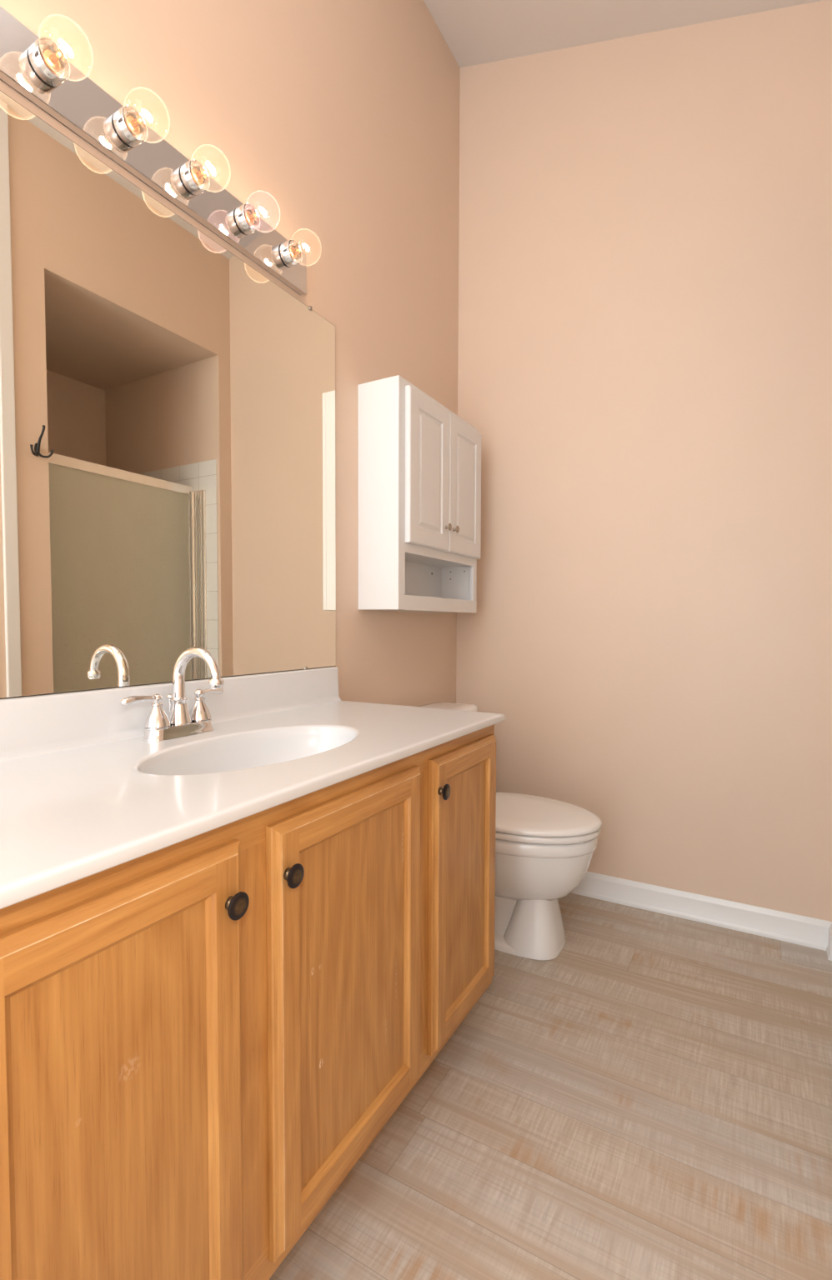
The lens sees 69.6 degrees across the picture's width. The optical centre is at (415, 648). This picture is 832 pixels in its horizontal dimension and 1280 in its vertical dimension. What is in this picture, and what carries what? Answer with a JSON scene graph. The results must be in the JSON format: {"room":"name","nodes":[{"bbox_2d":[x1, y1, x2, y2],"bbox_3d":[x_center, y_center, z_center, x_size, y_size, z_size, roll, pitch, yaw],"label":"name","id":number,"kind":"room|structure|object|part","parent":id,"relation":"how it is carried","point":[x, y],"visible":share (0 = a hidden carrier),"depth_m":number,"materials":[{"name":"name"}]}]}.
{"room":"bathroom","nodes":[
{"label":"bathroom","id":0,"kind":"room"},
{"bbox_2d":[0,0,459,706],"bbox_3d":[-0.787,-0.655,0.936,0.100,3.301,3.885,2,3,30],"label":"wall","id":1,"kind":"structure","parent":0,"point":[338,120],"depth_m":1.82,"materials":[{"name":"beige paint"}]},
{"bbox_2d":[0,5,309,295],"bbox_3d":[-0.490,-1.001,1.210,0.125,0.104,0.917,2,3,30],"label":"vanity light","id":2,"kind":"object","parent":1,"relation":"attached to","point":[35,67],"visible":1,"depth_m":1.17,"materials":[{"name":"chrome"},{"name":"polished chrome"},{"name":"clear glass"}]},
{"bbox_2d":[28,36,70,86],"bbox_3d":[-0.626,-1.004,1.025,0.028,0.056,0.056,2,3,30],"label":"socket","id":3,"kind":"object","parent":2,"relation":"attached to","point":[46,68],"depth_m":1.02,"materials":[{"name":"silver metal"}]},
{"bbox_2d":[113,105,147,146],"bbox_3d":[-0.551,-1.009,1.157,0.028,0.056,0.056,2,3,30],"label":"socket","id":4,"kind":"object","parent":2,"relation":"attached to","point":[128,131],"depth_m":1.15,"materials":[{"name":"silver metal"}]},
{"bbox_2d":[180,159,209,194],"bbox_3d":[-0.475,-1.014,1.289,0.028,0.056,0.056,2,3,30],"label":"socket","id":5,"kind":"object","parent":2,"relation":"attached to","point":[193,181],"depth_m":1.28,"materials":[{"name":"silver metal"}]},
{"bbox_2d":[235,202,259,234],"bbox_3d":[-0.399,-1.020,1.421,0.028,0.056,0.056,2,3,30],"label":"socket","id":6,"kind":"object","parent":2,"relation":"attached to","point":[246,220],"depth_m":1.41,"materials":[{"name":"silver metal"}]},
{"bbox_2d":[280,239,302,267],"bbox_3d":[-0.323,-1.025,1.552,0.028,0.056,0.056,2,3,30],"label":"socket","id":7,"kind":"object","parent":2,"relation":"attached to","point":[290,255],"depth_m":1.54,"materials":[{"name":"silver metal"}]},
{"bbox_2d":[0,90,335,699],"bbox_3d":[-0.551,-0.428,1.246,0.010,1.017,1.251,2,3,30],"label":"mirror","id":8,"kind":"object","parent":1,"relation":"attached to","point":[167,407],"visible":0.94,"depth_m":1.23,"materials":[{"name":"white mirror"}]},
{"bbox_2d":[0,666,341,761],"bbox_3d":[-0.563,0.127,1.215,0.045,0.098,1.308,2,3,30],"label":"backsplash","id":9,"kind":"structure","parent":1,"relation":"attached to","point":[30,726],"depth_m":1.17,"materials":[{"name":"white stone"}]},
{"bbox_2d":[357,375,481,612],"bbox_3d":[0.043,-0.484,2.100,0.189,0.706,0.583,2,3,30],"label":"upper cabinet","id":10,"kind":"object","parent":1,"relation":"attached to","point":[419,462],"visible":1,"depth_m":1.89,"materials":[{"name":"white wood"}]},
{"bbox_3d":[0.041,-0.572,1.959,0.018,0.478,0.270,2,3,30],"label":"door","id":11,"kind":"part","parent":10,"relation":"part of","materials":[{"name":"white wood"}]},
{"bbox_3d":[0.086,-0.483,2.075,0.014,0.706,0.583,2,3,30],"label":"frame","id":12,"kind":"part","parent":10,"relation":"part of","materials":[{"name":"white wood"}]},
{"bbox_3d":[0.111,-0.417,2.052,0.019,0.025,0.025,2,3,30],"label":"knob","id":13,"kind":"part","parent":10,"relation":"part of","materials":[{"name":"silver metal"}]},
{"bbox_3d":[0.141,-0.419,2.104,0.019,0.025,0.025,2,3,30],"label":"knob","id":14,"kind":"part","parent":10,"relation":"part of","materials":[{"name":"silver metal"}]},
{"bbox_3d":[0.178,-0.582,2.197,0.018,0.478,0.272,2,3,30],"label":"door","id":15,"kind":"part","parent":10,"relation":"part of","materials":[{"name":"white wood"}]},
{"bbox_2d":[268,893,831,1279],"bbox_3d":[0.245,1.062,0.412,2.490,0.080,3.885,2,3,30],"label":"floor","id":16,"kind":"structure","parent":0,"point":[649,1098],"depth_m":1.24,"materials":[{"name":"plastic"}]},
{"bbox_2d":[0,724,495,1279],"bbox_3d":[-0.337,0.595,1.103,0.570,0.793,1.285,2,3,30],"label":"vanity cabinet","id":17,"kind":"object","parent":16,"relation":"on","point":[202,1037],"visible":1,"depth_m":0.75,"materials":[{"name":"brown wood"}]},
{"bbox_3d":[-0.310,0.559,0.637,0.006,0.508,0.216,2,3,30],"label":"panel","id":18,"kind":"part","parent":17,"relation":"part of","materials":[{"name":"brown wood"}]},
{"bbox_3d":[-0.307,0.559,0.636,0.018,0.619,0.328,2,3,30],"label":"door","id":19,"kind":"part","parent":17,"relation":"part of","materials":[{"name":"brown wood"}]},
{"bbox_3d":[-0.222,0.315,0.736,0.019,0.033,0.033,2,3,30],"label":"knob","id":20,"kind":"part","parent":17,"relation":"part of","materials":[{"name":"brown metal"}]},
{"bbox_2d":[0,666,504,909],"bbox_3d":[-0.341,0.198,1.091,0.556,0.230,1.308,2,3,30],"label":"countertop","id":21,"kind":"structure","parent":17,"relation":"on","point":[82,795],"depth_m":1.01,"materials":[{"name":"white stone"}]},
{"bbox_2d":[120,646,223,741],"bbox_3d":[-0.480,0.085,1.219,0.184,0.180,0.183,0,2,-12],"label":"faucet","id":22,"kind":"object","parent":21,"relation":"on","point":[180,722],"visible":1,"depth_m":1.19,"materials":[{"name":"silver metal"}]},
{"bbox_3d":[-0.526,0.098,1.143,0.015,0.018,0.073,2,3,38],"label":"lever","id":23,"kind":"part","parent":22,"relation":"part of","materials":[{"name":"silver metal"}]},
{"bbox_3d":[-0.506,0.121,1.171,0.049,0.066,0.049,2,3,30],"label":"handle","id":24,"kind":"part","parent":22,"relation":"part of","materials":[{"name":"silver metal"}]},
{"bbox_3d":[-0.502,0.123,1.223,0.016,0.060,0.016,2,3,30],"label":"lift rod","id":25,"kind":"part","parent":22,"relation":"part of","materials":[{"name":"silver metal"}]},
{"bbox_3d":[-0.481,0.163,1.217,0.055,0.024,0.156,2,3,30],"label":"plate","id":26,"kind":"part","parent":22,"relation":"part of","materials":[{"name":"silver metal"}]},
{"bbox_3d":[-0.438,0.074,1.189,0.145,0.156,0.047,2,3,30],"label":"spout","id":27,"kind":"part","parent":22,"relation":"part of","materials":[{"name":"silver metal"}]},
{"bbox_3d":[-0.455,0.118,1.259,0.049,0.066,0.049,2,3,30],"label":"handle","id":28,"kind":"part","parent":22,"relation":"part of","materials":[{"name":"silver metal"}]},
{"bbox_3d":[-0.442,0.092,1.290,0.015,0.018,0.073,1,3,22],"label":"lever","id":29,"kind":"part","parent":22,"relation":"part of","materials":[{"name":"silver metal"}]},
{"bbox_3d":[-0.170,0.313,0.827,0.019,0.033,0.033,2,3,30],"label":"knob","id":30,"kind":"part","parent":17,"relation":"part of","materials":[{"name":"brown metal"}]},
{"bbox_3d":[-0.097,0.545,1.003,0.018,0.619,0.408,2,3,30],"label":"door","id":31,"kind":"part","parent":17,"relation":"part of","materials":[{"name":"brown wood"}]},
{"bbox_3d":[-0.099,0.545,1.005,0.006,0.508,0.297,2,3,30],"label":"panel","id":32,"kind":"part","parent":17,"relation":"part of","materials":[{"name":"brown wood"}]},
{"bbox_3d":[0.057,0.292,1.222,0.019,0.033,0.033,2,3,30],"label":"knob","id":33,"kind":"part","parent":17,"relation":"part of","materials":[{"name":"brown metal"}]},
{"bbox_3d":[0.114,0.530,1.370,0.018,0.619,0.328,2,3,30],"label":"door","id":34,"kind":"part","parent":17,"relation":"part of","materials":[{"name":"brown wood"}]},
{"bbox_3d":[0.111,0.530,1.371,0.006,0.508,0.218,2,3,30],"label":"panel","id":35,"kind":"part","parent":17,"relation":"part of","materials":[{"name":"brown wood"}]},
{"bbox_2d":[416,701,601,959],"bbox_3d":[0.265,0.587,2.009,0.695,0.736,0.466,2,3,30],"label":"toilet","id":36,"kind":"object","parent":16,"relation":"on","point":[544,847],"visible":0.45,"depth_m":1.85,"materials":[{"name":"white ceramic"}]},
{"bbox_3d":[0.054,0.231,2.116,0.198,0.036,0.466,2,3,30],"label":"tank lid","id":37,"kind":"part","parent":36,"relation":"part of","materials":[{"name":"white ceramic"}]},
{"bbox_3d":[0.333,0.690,1.974,0.512,0.233,0.367,2,3,30],"label":"bowl","id":38,"kind":"part","parent":36,"relation":"part of","materials":[{"name":"white ceramic"}]},
{"bbox_3d":[0.358,0.560,1.954,0.471,0.022,0.374,2,3,30],"label":"seat","id":39,"kind":"part","parent":36,"relation":"part of","materials":[{"name":"white plastic"}]},
{"bbox_3d":[0.360,0.536,1.952,0.475,0.022,0.380,2,3,30],"label":"lid","id":40,"kind":"part","parent":36,"relation":"part of","materials":[{"name":"white plastic"}]},
{"bbox_2d":[423,0,822,67],"bbox_3d":[-0.159,-2.151,0.516,1.536,0.530,3.885,2,3,30],"label":"ceiling","id":41,"kind":"structure","parent":0,"point":[475,32],"depth_m":2.13,"materials":[{"name":"white paint"}]},
{"bbox_2d":[455,0,831,921],"bbox_3d":[0.778,-0.704,2.220,1.336,3.301,0.100,2,3,30],"label":"wall","id":42,"kind":"structure","parent":0,"point":[644,371],"depth_m":2.12,"materials":[{"name":"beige paint"}]},
{"bbox_2d":[570,871,831,950],"bbox_3d":[0.744,0.902,2.236,1.336,0.092,0.016,2,3,30],"label":"baseboard","id":43,"kind":"structure","parent":42,"relation":"attached to","point":[770,923],"depth_m":2.08,"materials":[{"name":"white wood"}]},
{"bbox_3d":[0.459,-0.435,0.230,0.100,2.927,3.885,2,3,30],"label":"wall","id":44,"kind":"structure","parent":0,"visible":0},
{"bbox_2d":[825,924,831,960],"bbox_3d":[1.299,0.918,1.876,0.016,0.092,0.059,2,3,30],"label":"baseboard","id":45,"kind":"structure","parent":44,"relation":"attached to","point":[828,950],"depth_m":1.87,"materials":[{"name":"white wood"}]}
]}

